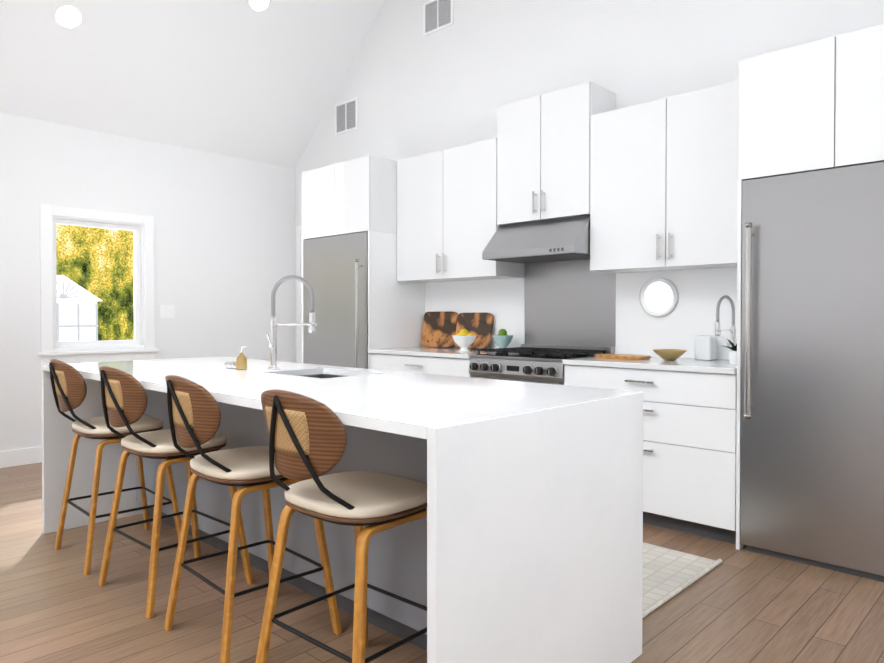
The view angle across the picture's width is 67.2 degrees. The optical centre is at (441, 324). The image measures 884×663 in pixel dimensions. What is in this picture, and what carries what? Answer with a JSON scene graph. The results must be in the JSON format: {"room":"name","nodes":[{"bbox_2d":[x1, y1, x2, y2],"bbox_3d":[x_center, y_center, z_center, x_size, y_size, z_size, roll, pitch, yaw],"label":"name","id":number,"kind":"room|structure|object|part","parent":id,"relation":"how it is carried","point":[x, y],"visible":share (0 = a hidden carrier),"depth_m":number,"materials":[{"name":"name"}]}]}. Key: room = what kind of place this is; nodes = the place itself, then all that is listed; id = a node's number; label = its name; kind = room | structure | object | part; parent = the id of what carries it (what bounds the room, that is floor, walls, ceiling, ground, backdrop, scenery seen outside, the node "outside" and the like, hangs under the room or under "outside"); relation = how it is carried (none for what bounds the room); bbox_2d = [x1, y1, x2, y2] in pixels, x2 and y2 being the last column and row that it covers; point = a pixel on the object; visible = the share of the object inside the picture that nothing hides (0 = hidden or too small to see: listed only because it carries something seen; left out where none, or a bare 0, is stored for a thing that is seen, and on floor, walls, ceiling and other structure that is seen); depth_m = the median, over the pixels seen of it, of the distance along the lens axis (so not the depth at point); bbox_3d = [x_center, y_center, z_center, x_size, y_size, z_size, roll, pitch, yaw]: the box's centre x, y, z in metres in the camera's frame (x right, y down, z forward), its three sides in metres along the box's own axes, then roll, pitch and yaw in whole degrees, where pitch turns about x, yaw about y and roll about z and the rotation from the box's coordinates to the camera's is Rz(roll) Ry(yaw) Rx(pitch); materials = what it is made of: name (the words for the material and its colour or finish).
{"room":"kitchen","nodes":[
{"label":"kitchen","id":0,"kind":"room"},
{"bbox_2d":[0,113,295,450],"bbox_3d":[-3.902,-0.257,4.789,0.200,2.750,6.580,1,1,43],"label":"wall","id":1,"kind":"structure","parent":0,"point":[224,244],"depth_m":6.09,"materials":[{"name":"white paint"}]},
{"bbox_2d":[0,446,41,467],"bbox_3d":[-3.808,1.054,4.736,0.030,0.130,6.549,1,1,43],"label":"baseboard","id":2,"kind":"structure","parent":1,"relation":"attached to","point":[19,457],"depth_m":5.23,"materials":[{"name":"white"}]},
{"bbox_2d":[38,204,157,364],"bbox_3d":[-2.974,-0.323,5.734,0.245,1.300,0.950,1,1,43],"label":"window","id":3,"kind":"structure","parent":1,"relation":"in","point":[141,227],"depth_m":5.69,"materials":[{"name":"white wood"}]},
{"bbox_2d":[57,228,134,339],"bbox_3d":[-2.976,-0.343,5.736,0.004,0.990,0.640,1,1,43],"label":"window pane","id":4,"kind":"object","parent":3,"relation":"attached to","point":[88,228],"depth_m":5.73,"materials":[{"name":"clear glass"}]},
{"bbox_2d":[159,305,174,317],"bbox_3d":[-2.517,-0.117,6.095,0.013,0.120,0.140,1,1,43],"label":"switch plate","id":5,"kind":"object","parent":1,"relation":"attached to","point":[166,311],"visible":1,"depth_m":6.09,"materials":[{"name":"white plastic"}]},
{"bbox_2d":[0,0,384,168],"bbox_3d":[-1.231,-2.626,2.228,7.160,2.050,6.580,1,1,43],"label":"ceiling","id":6,"kind":"structure","parent":0,"point":[241,79],"depth_m":5.66,"materials":[{"name":"white paint"}]},
{"bbox_2d":[53,3,83,29],"bbox_3d":[-2.727,-2.249,4.864,0.200,0.007,0.200,-1,-41,-47],"label":"recessed light","id":7,"kind":"object","parent":6,"relation":"in","point":[68,16],"visible":1,"depth_m":4.86,"materials":[{"name":"white"}]},
{"bbox_2d":[248,0,270,12],"bbox_3d":[-1.506,-2.667,5.493,0.200,0.007,0.200,-1,-42,-47],"label":"recessed light","id":8,"kind":"object","parent":6,"relation":"in","point":[258,6],"visible":1,"depth_m":5.52,"materials":[{"name":"white plastic"}]},
{"bbox_2d":[0,463,883,662],"bbox_3d":[-1.231,1.209,2.274,7.560,0.120,6.980,1,1,43],"label":"floor","id":9,"kind":"structure","parent":0,"point":[743,605],"depth_m":2.66,"materials":[{"name":"brown wood"}]},
{"bbox_2d":[49,359,185,574],"bbox_3d":[-1.653,0.650,3.322,0.543,0.978,0.500,-1,1,-45],"label":"stool","id":10,"kind":"object","parent":9,"relation":"on","point":[69,386],"visible":0.83,"depth_m":3.16,"materials":[{"name":"brown wood"}]},
{"bbox_2d":[98,366,253,618],"bbox_3d":[-1.194,0.655,2.888,0.500,0.978,0.543,1,1,42],"label":"stool","id":11,"kind":"object","parent":9,"relation":"on","point":[124,397],"visible":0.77,"depth_m":2.72,"materials":[{"name":"brown wood"}]},
{"bbox_2d":[164,375,341,662],"bbox_3d":[-0.739,0.660,2.456,0.543,0.978,0.500,-1,1,-44],"label":"stool","id":12,"kind":"object","parent":9,"relation":"on","point":[194,413],"visible":0.88,"depth_m":2.30,"materials":[{"name":"brown wood"}]},
{"bbox_2d":[301,172,304,362],"bbox_3d":[-1.027,-0.128,6.162,0.030,2.460,0.627,1,1,43],"label":"end panel","id":13,"kind":"object","parent":9,"relation":"on","point":[302,187],"visible":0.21,"depth_m":5.93,"materials":[{"name":"white paint"}]},
{"bbox_2d":[256,389,426,662],"bbox_3d":[-0.279,0.666,2.021,0.500,0.978,0.543,1,1,41],"label":"stool","id":14,"kind":"object","parent":9,"relation":"on","point":[307,436],"visible":0.98,"depth_m":1.86,"materials":[{"name":"beige leather"}]},
{"bbox_2d":[303,230,424,368],"bbox_3d":[-0.716,0.176,5.815,0.894,1.861,0.708,1,1,43],"label":"fridge","id":15,"kind":"object","parent":9,"relation":"on","point":[335,272],"depth_m":5.52,"materials":[{"name":"silver metal"}]},
{"bbox_3d":[-0.370,0.179,5.543,0.019,1.861,0.627,1,1,43],"label":"fridge side panel","id":16,"kind":"part","parent":15,"relation":"part of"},
{"bbox_2d":[133,372,636,662],"bbox_3d":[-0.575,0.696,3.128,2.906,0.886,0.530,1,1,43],"label":"kitchen island","id":17,"kind":"object","parent":9,"relation":"on","point":[521,541],"depth_m":2.03,"materials":[{"name":"white stone"}]},
{"bbox_2d":[41,356,636,439],"bbox_3d":[-0.735,0.240,2.954,2.906,0.030,1.035,1,1,43],"label":"island countertop","id":18,"kind":"structure","parent":17,"relation":"on","point":[422,406],"depth_m":2.32,"materials":[{"name":"white stone"}]},
{"bbox_2d":[224,362,235,367],"bbox_3d":[-1.056,0.207,3.378,0.094,0.026,0.094,1,1,43],"label":"soap dish","id":19,"kind":"object","parent":18,"relation":"on","point":[229,364],"visible":0.58,"depth_m":3.33,"materials":[{"name":"white ceramic"}]},
{"bbox_2d":[236,345,246,369],"bbox_3d":[-0.989,0.162,3.287,0.053,0.118,0.052,1,1,43],"label":"soap pump","id":20,"kind":"object","parent":18,"relation":"on","point":[241,361],"visible":1,"depth_m":3.27,"materials":[{"name":"yellow glass"}]},
{"bbox_2d":[267,275,316,369],"bbox_3d":[-0.740,-0.010,3.252,0.247,0.464,0.115,0,1,3],"label":"island faucet","id":21,"kind":"object","parent":18,"relation":"on","point":[311,324],"visible":1,"depth_m":3.27,"materials":[{"name":"silver metal"}]},
{"bbox_2d":[368,347,495,376],"bbox_3d":[0.010,0.656,5.161,1.058,0.915,0.667,1,1,43],"label":"base cabinet","id":22,"kind":"object","parent":9,"relation":"on","point":[442,361],"visible":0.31,"depth_m":4.93,"materials":[{"name":"white paint"}]},
{"bbox_2d":[421,311,458,347],"bbox_3d":[-0.020,0.041,5.573,0.380,0.300,0.034,1,-8,43],"label":"cutting board","id":23,"kind":"object","parent":22,"relation":"on","point":[439,329],"visible":0.85,"depth_m":5.55,"materials":[{"name":"brown wood"}]},
{"bbox_2d":[452,329,475,351],"bbox_3d":[0.165,0.117,4.948,0.184,0.168,0.184,1,1,43],"label":"bowl","id":24,"kind":"object","parent":22,"relation":"on","point":[464,339],"visible":1,"depth_m":4.90,"materials":[{"name":"white ceramic"}]},
{"bbox_2d":[454,312,493,348],"bbox_3d":[0.253,0.050,5.309,0.360,0.290,0.034,1,-10,43],"label":"cutting board","id":25,"kind":"object","parent":22,"relation":"on","point":[479,325],"visible":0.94,"depth_m":5.25,"materials":[{"name":"brown wood"}]},
{"bbox_2d":[492,329,513,347],"bbox_3d":[0.457,0.116,5.009,0.164,0.168,0.164,1,1,43],"label":"fruit bowl","id":26,"kind":"object","parent":22,"relation":"on","point":[502,339],"visible":0.88,"depth_m":4.96,"materials":[{"name":"teal ceramic"}]},
{"bbox_2d":[469,344,614,384],"bbox_3d":[0.662,0.638,4.526,0.752,0.968,0.685,1,1,43],"label":"range","id":27,"kind":"object","parent":9,"relation":"on","point":[535,363],"visible":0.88,"depth_m":4.36,"materials":[{"name":"silver metal"}]},
{"bbox_2d":[562,357,736,543],"bbox_3d":[1.315,0.671,3.924,1.018,0.915,0.667,1,1,43],"label":"base cabinet","id":28,"kind":"object","parent":9,"relation":"on","point":[689,440],"visible":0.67,"depth_m":3.56,"materials":[{"name":"white paint"}]},
{"bbox_2d":[595,354,650,358],"bbox_3d":[1.130,0.200,4.172,0.340,0.019,0.180,1,1,43],"label":"serving board","id":29,"kind":"object","parent":28,"relation":"on","point":[623,356],"visible":1,"depth_m":4.11,"materials":[{"name":"brown wood"}]},
{"bbox_2d":[653,349,686,359],"bbox_3d":[1.361,0.182,3.979,0.200,0.061,0.200,1,1,43],"label":"brass bowl","id":30,"kind":"object","parent":28,"relation":"on","point":[669,354],"visible":1,"depth_m":3.93,"materials":[{"name":"brown metal"}]},
{"bbox_2d":[694,336,715,359],"bbox_3d":[1.580,0.140,3.992,0.100,0.144,0.100,1,1,43],"label":"canister","id":31,"kind":"object","parent":28,"relation":"on","point":[704,347],"visible":0.94,"depth_m":3.95,"materials":[{"name":"white ceramic"}]},
{"bbox_2d":[714,295,735,346],"bbox_3d":[1.598,0.025,3.804,0.203,0.380,0.094,-1,1,-37],"label":"bar faucet","id":32,"kind":"object","parent":28,"relation":"on","point":[718,330],"visible":0.92,"depth_m":3.80,"materials":[{"name":"silver metal"}]},
{"bbox_2d":[724,339,736,364],"bbox_3d":[1.581,0.147,3.613,0.171,0.141,0.145,1,1,43],"label":"potted plant","id":33,"kind":"object","parent":28,"relation":"on","point":[732,355],"visible":0.5,"depth_m":3.58,"materials":[{"name":"green plant"}]},
{"bbox_2d":[642,542,721,617],"bbox_3d":[0.427,1.124,3.443,1.698,0.021,0.840,1,1,43],"label":"rug","id":34,"kind":"object","parent":9,"relation":"on","point":[668,574],"visible":0.29,"depth_m":3.03,"materials":[{"name":"beige fabric"}]},
{"bbox_2d":[736,162,883,581],"bbox_3d":[1.983,0.207,3.256,0.856,1.861,0.708,1,1,43],"label":"fridge","id":35,"kind":"object","parent":9,"relation":"on","point":[812,404],"depth_m":3.11,"materials":[{"name":"silver metal"}]},
{"bbox_3d":[1.708,0.203,3.574,0.019,1.861,0.627,1,1,43],"label":"fridge side panel","id":36,"kind":"part","parent":35,"relation":"part of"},
{"bbox_2d":[295,0,883,362],"bbox_3d":[1.095,-1.280,4.699,7.560,4.800,0.217,1,1,43],"label":"wall","id":37,"kind":"structure","parent":0,"point":[457,83],"depth_m":5.02,"materials":[{"name":"white paint"}]},
{"bbox_3d":[-1.188,0.027,6.740,0.970,2.135,0.018,1,1,43],"label":"door casing","id":38,"kind":"part","parent":37,"relation":"part of","materials":[{"name":"white"}]},
{"bbox_2d":[335,97,357,134],"bbox_3d":[-0.932,-2.022,6.476,0.340,0.300,0.013,1,1,43],"label":"air vent","id":39,"kind":"object","parent":37,"relation":"in","point":[346,116],"visible":0.96,"depth_m":6.47,"materials":[{"name":"white metal"}]},
{"bbox_2d":[304,155,396,239],"bbox_3d":[-0.689,-1.055,5.830,0.898,0.599,0.627,1,1,43],"label":"upper cabinet","id":40,"kind":"object","parent":37,"relation":"attached to","point":[358,195],"visible":0.85,"depth_m":5.48,"materials":[{"name":"white paint"}]},
{"bbox_2d":[423,0,453,35],"bbox_3d":[-0.033,-2.622,5.615,0.340,0.280,0.013,1,1,43],"label":"air vent","id":41,"kind":"object","parent":37,"relation":"in","point":[438,15],"visible":1,"depth_m":5.61,"materials":[{"name":"white metal"}]},
{"bbox_2d":[397,138,523,282],"bbox_3d":[0.110,-0.852,5.248,1.057,0.991,0.377,1,1,43],"label":"upper cabinet","id":42,"kind":"object","parent":37,"relation":"attached to","point":[447,226],"visible":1,"depth_m":5.10,"materials":[{"name":"white paint"}]},
{"bbox_2d":[497,81,615,224],"bbox_3d":[0.770,-1.136,4.619,0.758,0.846,0.377,1,1,43],"label":"upper cabinet","id":43,"kind":"object","parent":37,"relation":"attached to","point":[543,156],"visible":0.92,"depth_m":4.47,"materials":[{"name":"white paint"}]},
{"bbox_2d":[482,215,589,263],"bbox_3d":[0.726,-0.581,4.579,0.754,0.262,0.503,1,1,43],"label":"range hood","id":44,"kind":"object","parent":43,"relation":"attached to","point":[560,239],"visible":0.92,"depth_m":4.43,"materials":[{"name":"silver metal"}]},
{"bbox_2d":[525,259,615,346],"bbox_3d":[0.901,-0.283,4.767,0.758,0.864,0.003,1,1,43],"label":"backsplash","id":45,"kind":"structure","parent":37,"relation":"attached to","point":[571,302],"depth_m":4.75,"materials":[{"name":"grey metal"}]},
{"bbox_2d":[425,267,736,359],"bbox_3d":[0.886,-0.074,4.783,2.836,0.553,0.003,1,1,43],"label":"backsplash","id":46,"kind":"structure","parent":37,"relation":"attached to","point":[683,323],"depth_m":4.38,"materials":[{"name":"white"}]},
{"bbox_2d":[491,313,495,328],"bbox_3d":[0.400,-0.027,5.238,0.070,0.120,0.006,1,1,43],"label":"electrical outlet plate","id":47,"kind":"object","parent":46,"relation":"attached to","point":[494,323],"visible":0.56,"depth_m":5.22,"materials":[{"name":"white plastic"}]},
{"bbox_2d":[639,277,677,316],"bbox_3d":[1.392,-0.175,4.284,0.256,0.256,0.023,1,1,43],"label":"porthole window","id":48,"kind":"structure","parent":37,"relation":"in","point":[658,296],"depth_m":4.28,"materials":[{"name":"white"}]},
{"bbox_2d":[590,81,738,272],"bbox_3d":[1.415,-0.837,4.010,1.017,0.991,0.377,1,1,43],"label":"upper cabinet","id":49,"kind":"object","parent":37,"relation":"attached to","point":[663,184],"visible":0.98,"depth_m":3.90,"materials":[{"name":"white paint"}]},
{"bbox_2d":[738,24,883,179],"bbox_3d":[2.012,-1.024,3.270,0.860,0.599,0.627,1,1,43],"label":"upper cabinet","id":50,"kind":"object","parent":37,"relation":"attached to","point":[814,106],"visible":0.88,"depth_m":3.10,"materials":[{"name":"white paint"}]},
{"label":"outside","id":51,"kind":"structure","parent":0,"visible":0},
{"bbox_2d":[56,224,133,340],"bbox_3d":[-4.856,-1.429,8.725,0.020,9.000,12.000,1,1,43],"label":"trees","id":52,"kind":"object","parent":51,"point":[73,245],"depth_m":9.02,"materials":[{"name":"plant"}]},
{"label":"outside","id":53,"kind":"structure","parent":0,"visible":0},
{"bbox_2d":[57,275,101,341],"bbox_3d":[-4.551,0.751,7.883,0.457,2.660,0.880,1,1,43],"label":"house","id":54,"kind":"structure","parent":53,"point":[89,309],"depth_m":7.83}
]}

